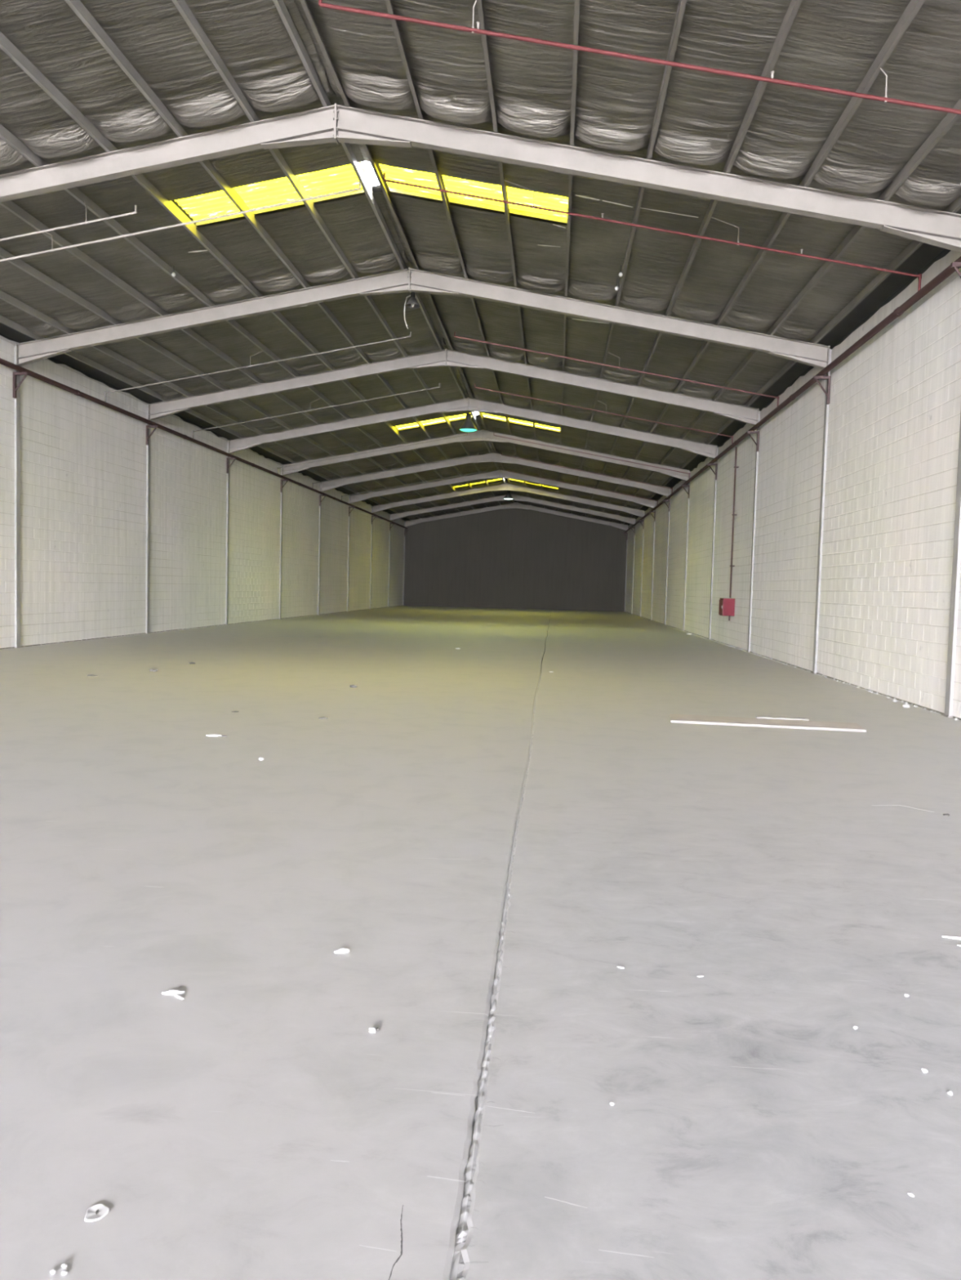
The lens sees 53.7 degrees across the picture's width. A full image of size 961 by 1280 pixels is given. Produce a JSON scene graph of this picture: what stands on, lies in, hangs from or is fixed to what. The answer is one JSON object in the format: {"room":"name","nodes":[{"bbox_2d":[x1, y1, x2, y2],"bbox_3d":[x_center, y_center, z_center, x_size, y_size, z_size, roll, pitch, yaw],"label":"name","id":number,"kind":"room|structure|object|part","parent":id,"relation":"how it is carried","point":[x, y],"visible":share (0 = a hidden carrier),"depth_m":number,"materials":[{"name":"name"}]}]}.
{"room":"warehouse","nodes":[
{"label":"warehouse","id":0,"kind":"room"},
{"bbox_2d":[0,335,404,649],"bbox_3d":[-8.959,-3.074,22.736,0.312,6.082,90.200,2,3,4],"label":"wall","id":1,"kind":"structure","parent":0,"point":[83,461],"depth_m":25.28,"materials":[{"name":"grey brick"}]},
{"bbox_2d":[12,372,28,398],"bbox_3d":[-9.009,-4.993,18.605,0.300,0.500,0.060,2,3,4],"label":"bracket","id":2,"kind":"object","parent":1,"relation":"attached to","point":[15,387],"visible":1,"depth_m":18.59,"materials":[{"name":"metal"}]},
{"bbox_3d":[-9.003,-5.217,18.593,0.300,0.052,0.050,2,3,4],"label":"arm","id":3,"kind":"part","parent":2,"relation":"part of","materials":[{"name":"paint"}]},
{"bbox_2d":[145,425,157,444],"bbox_3d":[-8.534,-5.318,24.662,0.300,0.500,0.060,2,3,4],"label":"bracket","id":4,"kind":"object","parent":1,"relation":"attached to","point":[155,427],"visible":1,"depth_m":24.64,"materials":[{"name":"metal"}]},
{"bbox_3d":[-8.529,-5.542,24.650,0.300,0.052,0.050,2,3,4],"label":"arm","id":5,"kind":"part","parent":4,"relation":"part of","materials":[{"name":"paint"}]},
{"bbox_2d":[226,457,235,473],"bbox_3d":[-8.060,-5.643,30.718,0.300,0.500,0.060,2,3,4],"label":"bracket","id":6,"kind":"object","parent":1,"relation":"attached to","point":[227,459],"visible":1,"depth_m":30.70,"materials":[{"name":"metal"}]},
{"bbox_2d":[0,358,407,528],"bbox_3d":[-8.696,-5.509,22.535,0.120,0.120,89.700,2,3,4],"label":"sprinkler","id":7,"kind":"object","parent":6,"relation":"on","point":[2,362],"visible":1,"depth_m":24.34,"materials":[{"name":"red paint"}]},
{"bbox_2d":[0,181,360,262],"bbox_3d":[-5.541,-5.871,14.041,7.616,1.721,0.051,2,3,4],"label":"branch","id":8,"kind":"object","parent":7,"relation":"on","point":[51,250],"visible":0.93,"depth_m":13.93,"materials":[{"name":"paint"}]},
{"bbox_2d":[104,331,411,401],"bbox_3d":[-5.156,-6.250,21.765,7.174,1.639,0.045,2,3,4],"label":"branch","id":9,"kind":"object","parent":7,"relation":"attached to","point":[250,366],"visible":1,"depth_m":21.75,"materials":[{"name":"paint"}]},
{"bbox_2d":[192,383,439,438],"bbox_3d":[-4.735,-6.539,27.141,7.174,1.639,0.045,2,3,4],"label":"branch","id":10,"kind":"object","parent":7,"relation":"attached to","point":[310,410],"visible":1,"depth_m":27.13,"materials":[{"name":"paint"}]},
{"bbox_2d":[276,434,466,473],"bbox_3d":[-4.080,-6.987,35.504,7.174,1.639,0.045,2,3,4],"label":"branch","id":11,"kind":"object","parent":7,"relation":"on","point":[466,434],"visible":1,"depth_m":35.50,"materials":[{"name":"paint"}]},
{"bbox_2d":[311,452,478,488],"bbox_3d":[-3.675,-7.265,40.681,7.174,1.639,0.045,2,3,4],"label":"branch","id":12,"kind":"object","parent":7,"relation":"attached to","point":[477,452],"visible":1,"depth_m":40.67,"materials":[{"name":"paint"}]},
{"bbox_2d":[341,469,488,500],"bbox_3d":[-3.238,-7.564,46.255,7.174,1.639,0.045,2,3,4],"label":"branch","id":13,"kind":"object","parent":7,"relation":"attached to","point":[487,469],"visible":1,"depth_m":46.24,"materials":[{"name":"paint"}]},
{"bbox_2d":[280,479,288,492],"bbox_3d":[-7.586,-5.968,36.775,0.300,0.500,0.060,2,3,4],"label":"bracket","id":14,"kind":"object","parent":1,"relation":"attached to","point":[282,480],"visible":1,"depth_m":36.75,"materials":[{"name":"metal"}]},
{"bbox_2d":[319,494,326,506],"bbox_3d":[-7.112,-6.292,42.831,0.300,0.500,0.060,2,3,4],"label":"bracket","id":15,"kind":"object","parent":1,"relation":"attached to","point":[320,495],"visible":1,"depth_m":42.81,"materials":[{"name":"metal"}]},
{"bbox_2d":[0,605,960,1279],"bbox_3d":[-1.187,0.270,22.457,16.249,0.203,90.500,2,3,4],"label":"floor","id":16,"kind":"structure","parent":0,"point":[487,833],"depth_m":3.71,"materials":[{"name":"grey concrete"}]},
{"bbox_2d":[49,1269,55,1274],"bbox_3d":[-0.892,1.316,1.978,0.011,0.007,0.012,-1,4,-41],"label":"crumb","id":17,"kind":"object","parent":16,"relation":"on","point":[52,1271],"visible":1,"depth_m":1.98,"materials":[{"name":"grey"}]},
{"bbox_2d":[61,1262,66,1267],"bbox_3d":[-0.875,1.315,1.997,0.012,0.007,0.012,2,3,4],"label":"crumb","id":18,"kind":"object","parent":16,"relation":"on","point":[64,1264],"visible":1,"depth_m":1.99,"materials":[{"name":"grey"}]},
{"bbox_2d":[61,1270,67,1275],"bbox_3d":[-0.866,1.317,1.976,0.011,0.007,0.012,3,4,31],"label":"crumb","id":19,"kind":"object","parent":16,"relation":"on","point":[64,1272],"visible":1,"depth_m":1.97,"materials":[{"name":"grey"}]},
{"bbox_2d":[84,1203,109,1222],"bbox_3d":[-0.876,1.307,2.167,0.052,0.005,0.060,2,3,4],"label":"lid","id":20,"kind":"object","parent":16,"relation":"on","point":[95,1212],"visible":1,"depth_m":2.17,"materials":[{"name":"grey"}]},
{"bbox_2d":[161,989,184,995],"bbox_3d":[-1.078,1.233,3.330,0.077,0.012,0.024,1,3,-4],"label":"paper scrap","id":21,"kind":"object","parent":16,"relation":"on","point":[169,992],"visible":1,"depth_m":3.32,"materials":[{"name":"grey paper"}]},
{"bbox_2d":[173,993,183,999],"bbox_3d":[-1.048,1.239,3.301,0.054,0.006,0.016,4,4,39],"label":"paper scrap","id":22,"kind":"object","parent":16,"relation":"on","point":[177,996],"visible":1,"depth_m":3.30,"materials":[{"name":"grey paper"}]},
{"bbox_2d":[205,733,221,736],"bbox_3d":[-2.483,0.885,8.847,0.156,0.020,0.043,2,3,5],"label":"paper scrap","id":23,"kind":"object","parent":16,"relation":"on","point":[209,735],"visible":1,"depth_m":8.83,"materials":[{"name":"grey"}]},
{"bbox_2d":[333,947,349,953],"bbox_3d":[-0.549,1.223,3.746,0.060,0.014,0.029,0,3,-18],"label":"paper scrap","id":24,"kind":"object","parent":16,"relation":"on","point":[343,949],"visible":1,"depth_m":3.74,"materials":[{"name":"grey paper"}]},
{"bbox_2d":[368,1026,375,1032],"bbox_3d":[-0.351,1.265,3.083,0.024,0.014,0.023,2,3,4],"label":"pebble","id":25,"kind":"object","parent":16,"relation":"on","point":[372,1029],"visible":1,"depth_m":3.08,"materials":[{"name":"grey"}]},
{"bbox_2d":[13,267,831,673],"bbox_3d":[-1.403,-3.325,18.212,15.949,7.440,0.200,2,3,4],"label":"frame","id":26,"kind":"object","parent":16,"relation":"on","point":[410,280],"visible":0.95,"depth_m":18.00,"materials":[{"name":"white paint"}]},
{"bbox_3d":[-9.096,-5.615,18.692,0.016,0.415,0.160,2,3,4],"label":"plate","id":27,"kind":"part","parent":26,"relation":"part of","materials":[{"name":"white paint"}]},
{"bbox_2d":[272,0,514,502],"bbox_3d":[-1.159,-7.300,21.889,0.049,0.160,90.180,2,3,4],"label":"roof purlin","id":28,"kind":"structure","parent":26,"relation":"on","point":[280,6],"depth_m":13.69,"materials":[{"name":"grey metal"}]},
{"bbox_3d":[-1.332,-6.826,18.019,0.012,0.425,0.160,2,3,4],"label":"plate","id":29,"kind":"part","parent":26,"relation":"part of","materials":[{"name":"white paint"}]},
{"bbox_3d":[6.398,-5.199,17.501,0.016,0.415,0.160,2,3,4],"label":"plate","id":30,"kind":"part","parent":26,"relation":"part of","materials":[{"name":"white paint"}]},
{"bbox_2d":[145,348,760,652],"bbox_3d":[-0.929,-3.650,24.268,15.949,7.440,0.200,2,3,4],"label":"frame","id":31,"kind":"object","parent":16,"relation":"on","point":[446,357],"visible":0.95,"depth_m":24.06,"materials":[{"name":"white paint"}]},
{"bbox_3d":[-8.621,-5.940,24.748,0.016,0.415,0.160,2,3,4],"label":"plate","id":32,"kind":"part","parent":31,"relation":"part of","materials":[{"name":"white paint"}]},
{"bbox_2d":[225,396,718,639],"bbox_3d":[-0.455,-3.974,30.325,15.949,7.440,0.200,2,3,4],"label":"frame","id":33,"kind":"object","parent":16,"relation":"on","point":[467,404],"visible":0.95,"depth_m":30.11,"materials":[{"name":"white paint"}]},
{"bbox_2d":[0,103,960,717],"bbox_3d":[-1.877,-3.000,12.155,15.949,7.440,0.200,2,3,4],"label":"frame","id":34,"kind":"object","parent":16,"relation":"on","point":[335,123],"visible":1,"depth_m":11.80,"materials":[{"name":"white paint"}]},
{"bbox_2d":[0,200,447,514],"bbox_3d":[-5.856,-6.563,22.296,0.049,0.160,90.180,2,3,4],"label":"roof purlin","id":35,"kind":"structure","parent":34,"relation":"on","point":[10,206],"depth_m":17.25,"materials":[{"name":"grey metal"}]},
{"bbox_3d":[-1.818,-6.502,11.963,0.012,0.425,0.160,2,3,4],"label":"plate","id":36,"kind":"part","parent":34,"relation":"part of","materials":[{"name":"white paint"}]},
{"bbox_3d":[-1.806,-6.502,11.962,0.012,0.425,0.160,2,3,4],"label":"plate","id":37,"kind":"part","parent":34,"relation":"part of","materials":[{"name":"white paint"}]},
{"bbox_2d":[299,0,518,502],"bbox_3d":[-0.877,-7.288,21.867,0.049,0.160,90.180,2,3,4],"label":"roof purlin","id":38,"kind":"structure","parent":34,"relation":"on","point":[376,168],"depth_m":13.93,"materials":[{"name":"grey metal"}]},
{"bbox_2d":[384,0,531,505],"bbox_3d":[0.045,-7.094,21.805,0.049,0.160,90.180,2,3,4],"label":"roof purlin","id":39,"kind":"structure","parent":34,"relation":"on","point":[439,178],"depth_m":13.55,"materials":[{"name":"grey metal"}]},
{"bbox_2d":[476,0,544,507],"bbox_3d":[0.978,-6.897,21.743,0.049,0.160,90.180,2,3,4],"label":"roof purlin","id":40,"kind":"structure","parent":34,"relation":"on","point":[479,3],"depth_m":12.95,"materials":[{"name":"grey metal"}]},
{"bbox_2d":[584,0,802,515],"bbox_3d":[3.795,-6.303,21.554,0.049,0.160,90.180,2,3,4],"label":"roof purlin","id":41,"kind":"structure","parent":34,"relation":"on","point":[794,5],"depth_m":10.89,"materials":[{"name":"grey metal"}]},
{"bbox_2d":[597,0,924,519],"bbox_3d":[4.727,-6.106,21.492,0.049,0.160,90.180,2,3,4],"label":"roof purlin","id":42,"kind":"structure","parent":34,"relation":"on","point":[913,6],"depth_m":10.55,"materials":[{"name":"grey metal"}]},
{"bbox_2d":[279,429,690,630],"bbox_3d":[0.019,-4.299,36.382,15.949,7.440,0.200,2,3,4],"label":"frame","id":43,"kind":"object","parent":16,"relation":"on","point":[482,435],"visible":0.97,"depth_m":36.18,"materials":[{"name":"white paint"}]},
{"bbox_2d":[0,315,412,519],"bbox_3d":[-8.380,-6.168,22.515,0.049,0.160,90.180,2,3,4],"label":"roof purlin","id":44,"kind":"structure","parent":43,"relation":"on","point":[3,320],"depth_m":22.94,"materials":[{"name":"grey metal"}]},
{"bbox_2d":[0,290,421,518],"bbox_3d":[-7.739,-6.268,22.459,0.049,0.160,90.180,2,3,4],"label":"roof purlin","id":45,"kind":"structure","parent":43,"relation":"on","point":[4,296],"depth_m":21.73,"materials":[{"name":"grey metal"}]},
{"bbox_2d":[0,247,434,515],"bbox_3d":[-6.798,-6.416,22.377,0.049,0.160,90.180,2,3,4],"label":"roof purlin","id":46,"kind":"structure","parent":43,"relation":"on","point":[20,264],"depth_m":19.84,"materials":[{"name":"grey metal"}]},
{"bbox_2d":[0,31,474,509],"bbox_3d":[-3.973,-6.859,22.133,0.049,0.160,90.180,2,3,4],"label":"roof purlin","id":47,"kind":"structure","parent":43,"relation":"on","point":[6,45],"depth_m":13.66,"materials":[{"name":"grey metal"}]},
{"bbox_2d":[64,0,487,506],"bbox_3d":[-3.032,-7.006,22.051,0.049,0.160,90.180,2,3,4],"label":"roof purlin","id":48,"kind":"structure","parent":43,"relation":"on","point":[76,6],"depth_m":13.07,"materials":[{"name":"grey metal"}]},
{"bbox_2d":[557,0,580,511],"bbox_3d":[1.910,-6.700,21.680,0.049,0.160,90.180,2,3,4],"label":"roof purlin","id":49,"kind":"structure","parent":43,"relation":"on","point":[576,15],"depth_m":11.56,"materials":[{"name":"grey metal"}]},
{"bbox_2d":[570,0,687,513],"bbox_3d":[2.853,-6.502,21.617,0.049,0.160,90.180,2,3,4],"label":"roof purlin","id":50,"kind":"structure","parent":43,"relation":"on","point":[682,3],"depth_m":11.23,"materials":[{"name":"grey metal"}]},
{"bbox_2d":[611,98,960,521],"bbox_3d":[5.670,-5.907,21.428,0.049,0.160,90.180,2,3,4],"label":"roof purlin","id":51,"kind":"structure","parent":43,"relation":"on","point":[950,119],"depth_m":13.03,"materials":[{"name":"grey metal"}]},
{"bbox_2d":[622,195,960,524],"bbox_3d":[6.463,-5.740,21.375,0.049,0.160,90.180,2,3,4],"label":"roof purlin","id":52,"kind":"structure","parent":43,"relation":"on","point":[955,206],"depth_m":15.61,"materials":[{"name":"grey metal"}]},
{"bbox_2d":[317,452,670,624],"bbox_3d":[0.494,-4.624,42.438,15.949,7.440,0.200,2,3,4],"label":"frame","id":53,"kind":"object","parent":16,"relation":"on","point":[489,457],"visible":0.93,"depth_m":42.26,"materials":[{"name":"white paint"}]},
{"bbox_2d":[0,124,461,511],"bbox_3d":[-4.915,-6.711,22.214,0.049,0.160,90.180,2,3,4],"label":"roof purlin","id":54,"kind":"structure","parent":53,"relation":"on","point":[5,135],"depth_m":15.83,"materials":[{"name":"grey metal"}]},
{"bbox_2d":[0,200,136,240],"bbox_3d":[-7.104,-5.721,13.529,4.541,1.025,0.030,2,3,4],"label":"pipe","id":55,"kind":"object","parent":54,"relation":"hanging from","point":[86,222],"visible":1,"depth_m":13.40,"materials":[{"name":"metal"}]},
{"bbox_2d":[346,469,657,620],"bbox_3d":[0.968,-4.949,48.494,15.949,7.440,0.200,2,3,4],"label":"frame","id":56,"kind":"object","parent":16,"relation":"on","point":[500,473],"visible":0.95,"depth_m":48.31,"materials":[{"name":"white paint"}]},
{"bbox_2d":[171,0,501,505],"bbox_3d":[-2.090,-7.154,21.969,0.049,0.160,90.180,2,3,4],"label":"roof purlin","id":57,"kind":"structure","parent":56,"relation":"on","point":[181,6],"depth_m":13.38,"materials":[{"name":"grey metal"}]},
{"bbox_2d":[369,483,644,617],"bbox_3d":[1.442,-5.274,54.551,15.949,7.440,0.200,2,3,4],"label":"frame","id":58,"kind":"object","parent":16,"relation":"on","point":[504,486],"visible":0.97,"depth_m":54.34,"materials":[{"name":"white paint"}]},
{"bbox_2d":[387,493,635,613],"bbox_3d":[1.916,-5.599,60.607,15.949,7.440,0.200,2,3,4],"label":"frame","id":59,"kind":"object","parent":16,"relation":"on","point":[515,497],"visible":0.66,"depth_m":60.39,"materials":[{"name":"white paint"}]},
{"bbox_2d":[402,502,628,611],"bbox_3d":[2.390,-5.923,66.664,15.949,7.440,0.200,2,3,4],"label":"frame","id":60,"kind":"object","parent":16,"relation":"on","point":[513,505],"visible":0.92,"depth_m":66.45,"materials":[{"name":"white paint"}]},
{"bbox_2d":[669,713,866,732],"bbox_3d":[3.190,0.928,10.667,2.080,0.028,0.563,2,3,10],"label":"board","id":61,"kind":"object","parent":16,"relation":"on","point":[677,718],"visible":1,"depth_m":10.56,"materials":[{"name":"grey wood"}]},
{"bbox_2d":[755,716,808,720],"bbox_3d":[3.466,0.899,10.912,0.576,0.021,0.080,2,3,6],"label":"board offcut","id":62,"kind":"object","parent":61,"relation":"on","point":[767,717],"visible":1,"depth_m":10.89,"materials":[{"name":"grey wood"}]},
{"bbox_2d":[902,702,910,707],"bbox_3d":[5.656,0.868,12.613,0.092,0.061,0.094,3,3,18],"label":"lump","id":63,"kind":"object","parent":16,"relation":"on","point":[905,705],"visible":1,"depth_m":12.58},
{"bbox_2d":[920,1067,928,1072],"bbox_3d":[1.363,1.321,2.916,0.016,0.010,0.018,0,3,-21],"label":"crumb","id":64,"kind":"object","parent":16,"relation":"on","point":[922,1069],"visible":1,"depth_m":2.91,"materials":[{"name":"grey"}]},
{"bbox_2d":[942,935,960,939],"bbox_3d":[2.085,1.277,4.065,0.205,0.008,0.023,2,3,7],"label":"wood sliver","id":65,"kind":"object","parent":16,"relation":"on","point":[944,936],"visible":1,"depth_m":4.07,"materials":[{"name":"grey wood"}]},
{"bbox_2d":[0,0,960,524],"bbox_3d":[-1.023,-6.300,21.992,16.349,2.378,90.900,2,3,4],"label":"ceiling","id":66,"kind":"structure","parent":0,"point":[833,44],"depth_m":13.40,"materials":[{"name":"metal"}]},
{"bbox_2d":[171,265,175,276],"bbox_3d":[-5.231,-6.285,16.185,0.068,0.184,0.068,2,3,4],"label":"ceiling detector","id":67,"kind":"object","parent":66,"relation":"hanging from","point":[173,274],"visible":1,"depth_m":16.17,"materials":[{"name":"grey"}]},
{"bbox_2d":[173,160,568,226],"bbox_3d":[-1.619,-6.744,14.255,5.860,0.613,1.104,2,3,4],"label":"window","id":68,"kind":"structure","parent":66,"relation":"attached to","point":[342,178],"depth_m":14.42,"materials":[{"name":"yellow plastic"}]},
{"bbox_3d":[-4.075,-6.660,14.452,0.940,0.200,1.050,2,3,4],"label":"pane","id":69,"kind":"part","parent":68,"relation":"part of","materials":[{"name":"yellow plastic"}]},
{"bbox_3d":[-3.134,-6.808,14.370,0.940,0.200,1.050,2,3,4],"label":"pane","id":70,"kind":"part","parent":68,"relation":"part of","materials":[{"name":"yellow plastic"}]},
{"bbox_3d":[-2.197,-6.955,14.289,0.930,0.198,1.050,2,3,4],"label":"pane","id":71,"kind":"part","parent":68,"relation":"part of","materials":[{"name":"yellow plastic"}]},
{"bbox_3d":[-1.611,-7.038,14.239,0.240,0.023,1.050,2,3,4],"label":"ridge pane","id":72,"kind":"part","parent":68,"relation":"part of","materials":[{"name":"white plastic"}]},
{"bbox_3d":[-1.619,-6.736,14.255,5.860,0.597,1.104,2,3,4],"label":"frame","id":73,"kind":"part","parent":68,"relation":"part of","materials":[{"name":"yellow plastic"}]},
{"bbox_3d":[-1.031,-6.920,14.199,0.930,0.191,1.050,2,3,4],"label":"pane","id":74,"kind":"part","parent":68,"relation":"part of","materials":[{"name":"yellow plastic"}]},
{"bbox_3d":[-0.104,-6.725,14.137,0.940,0.192,1.050,2,3,4],"label":"pane","id":75,"kind":"part","parent":68,"relation":"part of","materials":[{"name":"yellow plastic"}]},
{"bbox_3d":[0.829,-6.528,14.075,0.940,0.192,1.050,2,3,4],"label":"pane","id":76,"kind":"part","parent":68,"relation":"part of","materials":[{"name":"yellow plastic"}]},
{"bbox_2d":[404,292,420,328],"bbox_3d":[-1.343,-6.695,18.831,0.300,1.034,0.300,-1,4,-41],"label":"lamp","id":77,"kind":"object","parent":66,"relation":"hanging from","point":[412,303],"visible":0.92,"depth_m":18.82,"materials":[{"name":"grey metal"}]},
{"bbox_2d":[458,413,476,431],"bbox_3d":[-0.404,-7.486,32.075,0.620,0.878,0.620,2,3,4],"label":"lamp","id":78,"kind":"object","parent":66,"relation":"hanging from","point":[468,425],"visible":0.98,"depth_m":31.95,"materials":[{"name":"teal"}]},
{"bbox_2d":[395,411,559,431],"bbox_3d":[-0.101,-7.784,33.643,5.860,0.613,1.154,2,3,4],"label":"window","id":79,"kind":"structure","parent":66,"relation":"attached to","point":[453,418],"depth_m":34.04,"materials":[{"name":"yellow plastic"}]},
{"bbox_3d":[-2.557,-7.700,33.840,0.940,0.200,1.100,2,3,4],"label":"pane","id":80,"kind":"part","parent":79,"relation":"part of","materials":[{"name":"yellow plastic"}]},
{"bbox_3d":[-1.616,-7.848,33.758,0.940,0.200,1.100,2,3,4],"label":"pane","id":81,"kind":"part","parent":79,"relation":"part of","materials":[{"name":"plastic"}]},
{"bbox_3d":[-0.679,-7.994,33.677,0.930,0.198,1.100,2,3,4],"label":"pane","id":82,"kind":"part","parent":79,"relation":"part of","materials":[{"name":"plastic"}]},
{"bbox_3d":[0.487,-7.960,33.587,0.930,0.191,1.100,2,3,4],"label":"pane","id":83,"kind":"part","parent":79,"relation":"part of","materials":[{"name":"plastic"}]},
{"bbox_3d":[1.414,-7.764,33.525,0.940,0.193,1.100,2,3,4],"label":"pane","id":84,"kind":"part","parent":79,"relation":"part of","materials":[{"name":"plastic"}]},
{"bbox_3d":[2.347,-7.568,33.463,0.940,0.193,1.100,2,3,4],"label":"pane","id":85,"kind":"part","parent":79,"relation":"part of","materials":[{"name":"plastic"}]},
{"bbox_2d":[454,478,558,489],"bbox_3d":[1.429,-8.831,53.180,5.860,0.613,1.104,2,3,4],"label":"window","id":86,"kind":"structure","parent":66,"relation":"attached to","point":[500,478],"depth_m":53.67,"materials":[{"name":"yellow plastic"}]},
{"bbox_2d":[503,490,512,499],"bbox_3d":[1.691,-8.859,57.151,0.600,0.816,0.600,2,3,4],"label":"lamp","id":87,"kind":"object","parent":66,"relation":"hanging from","point":[508,496],"visible":0.86,"depth_m":57.02,"materials":[{"name":"grey"}]},
{"bbox_2d":[618,265,622,276],"bbox_3d":[2.308,-6.066,15.616,0.068,0.184,0.068,2,3,4],"label":"ceiling detector","id":88,"kind":"object","parent":66,"relation":"hanging from","point":[620,274],"visible":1,"depth_m":15.60,"materials":[{"name":"grey plastic"}]},
{"bbox_2d":[402,500,630,611],"bbox_3d":[2.426,-6.025,67.083,16.049,7.638,0.212,2,3,4],"label":"wall","id":89,"kind":"structure","parent":0,"point":[517,558],"depth_m":67.01,"materials":[{"name":"paint"}]},
{"bbox_2d":[625,250,960,720],"bbox_3d":[6.725,-2.567,21.535,0.309,6.022,90.200,2,3,4],"label":"wall","id":90,"kind":"structure","parent":0,"point":[895,404],"depth_m":16.09,"materials":[{"name":"grey brick"}]},
{"bbox_2d":[648,511,655,521],"bbox_3d":[8.633,-6.213,47.714,0.300,0.500,0.060,2,3,4],"label":"bracket","id":91,"kind":"object","parent":90,"relation":"attached to","point":[651,512],"visible":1,"depth_m":47.68,"materials":[{"name":"metal"}]},
{"bbox_2d":[662,499,670,511],"bbox_3d":[8.159,-5.888,41.657,0.300,0.500,0.060,2,3,4],"label":"bracket","id":92,"kind":"object","parent":90,"relation":"attached to","point":[664,500],"visible":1,"depth_m":41.63,"materials":[{"name":"metal"}]},
{"bbox_2d":[681,484,689,498],"bbox_3d":[7.685,-5.564,35.601,0.300,0.500,0.060,2,3,4],"label":"bracket","id":93,"kind":"object","parent":90,"relation":"attached to","point":[682,486],"visible":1,"depth_m":35.56,"materials":[{"name":"metal"}]},
{"bbox_2d":[707,463,717,479],"bbox_3d":[7.210,-5.239,29.544,0.300,0.500,0.060,2,3,4],"label":"bracket","id":94,"kind":"object","parent":90,"relation":"attached to","point":[708,464],"visible":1,"depth_m":29.51,"materials":[{"name":"metal"}]},
{"bbox_2d":[718,598,735,621],"bbox_3d":[6.807,-0.845,26.292,0.345,0.620,0.620,2,3,4],"label":"cabinet","id":95,"kind":"object","parent":90,"relation":"attached to","point":[726,606],"visible":1,"depth_m":25.99,"materials":[{"name":"red metal"}]},
{"bbox_3d":[6.668,-0.909,26.299,0.023,0.420,0.580,2,3,4],"label":"door","id":96,"kind":"part","parent":95,"relation":"part of","materials":[{"name":"metal"}]},
{"bbox_2d":[728,447,738,598],"bbox_3d":[6.973,-3.220,26.101,0.117,4.130,0.070,2,3,4],"label":"pipe","id":97,"kind":"object","parent":90,"relation":"attached to","point":[735,466],"visible":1,"depth_m":26.09,"materials":[{"name":"red metal"}]},
{"bbox_2d":[746,431,759,451],"bbox_3d":[6.736,-4.914,23.488,0.300,0.500,0.060,2,3,4],"label":"bracket","id":98,"kind":"object","parent":90,"relation":"attached to","point":[748,432],"visible":1,"depth_m":23.46,"materials":[{"name":"metal"}]},
{"bbox_3d":[6.742,-5.138,23.476,0.300,0.052,0.050,2,3,4],"label":"arm","id":99,"kind":"part","parent":98,"relation":"part of","materials":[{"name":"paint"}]},
{"bbox_2d":[813,375,831,404],"bbox_3d":[6.262,-4.589,17.432,0.300,0.500,0.060,2,3,4],"label":"bracket","id":100,"kind":"object","parent":90,"relation":"attached to","point":[816,378],"visible":1,"depth_m":17.40,"materials":[{"name":"metal"}]},
{"bbox_3d":[6.268,-4.813,17.419,0.300,0.052,0.050,2,3,4],"label":"arm","id":101,"kind":"part","parent":100,"relation":"part of","materials":[{"name":"paint"}]},
{"bbox_2d":[950,262,960,277],"bbox_3d":[5.788,-4.264,11.375,0.300,0.500,0.060,2,3,4],"label":"bracket","id":102,"kind":"object","parent":90,"relation":"attached to","point":[955,265],"visible":1,"depth_m":11.36,"materials":[{"name":"metal"}]},
{"bbox_2d":[624,256,960,533],"bbox_3d":[6.583,-5.105,21.360,0.120,0.120,89.700,2,3,4],"label":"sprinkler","id":103,"kind":"object","parent":102,"relation":"on","point":[900,310],"visible":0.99,"depth_m":15.85,"materials":[{"name":"red paint"}]},
{"bbox_2d":[507,469,657,504],"bbox_3d":[4.908,-7.348,45.629,7.227,1.583,0.045,2,3,4],"label":"branch","id":104,"kind":"object","parent":103,"relation":"on","point":[508,469],"visible":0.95,"depth_m":45.62,"materials":[{"name":"red paint"}]},
{"bbox_2d":[501,452,672,493],"bbox_3d":[4.472,-7.049,40.054,7.227,1.583,0.045,2,3,4],"label":"branch","id":105,"kind":"object","parent":103,"relation":"attached to","point":[501,452],"visible":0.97,"depth_m":40.03,"materials":[{"name":"red paint"}]},
{"bbox_2d":[493,435,690,478],"bbox_3d":[4.067,-6.772,34.877,7.227,1.583,0.045,2,3,4],"label":"branch","id":106,"kind":"object","parent":103,"relation":"on","point":[494,435],"visible":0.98,"depth_m":34.86,"materials":[{"name":"red paint"}]},
{"bbox_2d":[474,383,733,444],"bbox_3d":[3.412,-6.323,26.515,7.227,1.583,0.045,2,3,4],"label":"branch","id":107,"kind":"object","parent":103,"relation":"attached to","point":[731,437],"visible":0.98,"depth_m":26.49,"materials":[{"name":"red paint"}]},
{"bbox_2d":[453,331,779,406],"bbox_3d":[2.991,-6.035,21.139,7.227,1.583,0.045,2,3,4],"label":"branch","id":108,"kind":"object","parent":103,"relation":"attached to","point":[619,367],"visible":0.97,"depth_m":21.12,"materials":[{"name":"red paint"}]},
{"bbox_2d":[318,0,960,114],"bbox_3d":[2.026,-5.388,9.015,7.270,1.589,0.057,2,3,4],"label":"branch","id":109,"kind":"object","parent":103,"relation":"attached to","point":[885,99],"visible":1,"depth_m":9.03,"materials":[{"name":"red paint"}]},
{"bbox_2d":[382,172,921,291],"bbox_3d":[2.290,-5.614,13.030,7.362,1.607,0.048,2,3,4],"label":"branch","id":110,"kind":"object","parent":103,"relation":"attached to","point":[919,276],"visible":0.99,"depth_m":13.01,"materials":[{"name":"red paint"}]},
{"bbox_3d":[5.794,-4.488,11.363,0.300,0.052,0.050,2,3,4],"label":"arm","id":111,"kind":"part","parent":102,"relation":"part of","materials":[{"name":"paint"}]}
]}

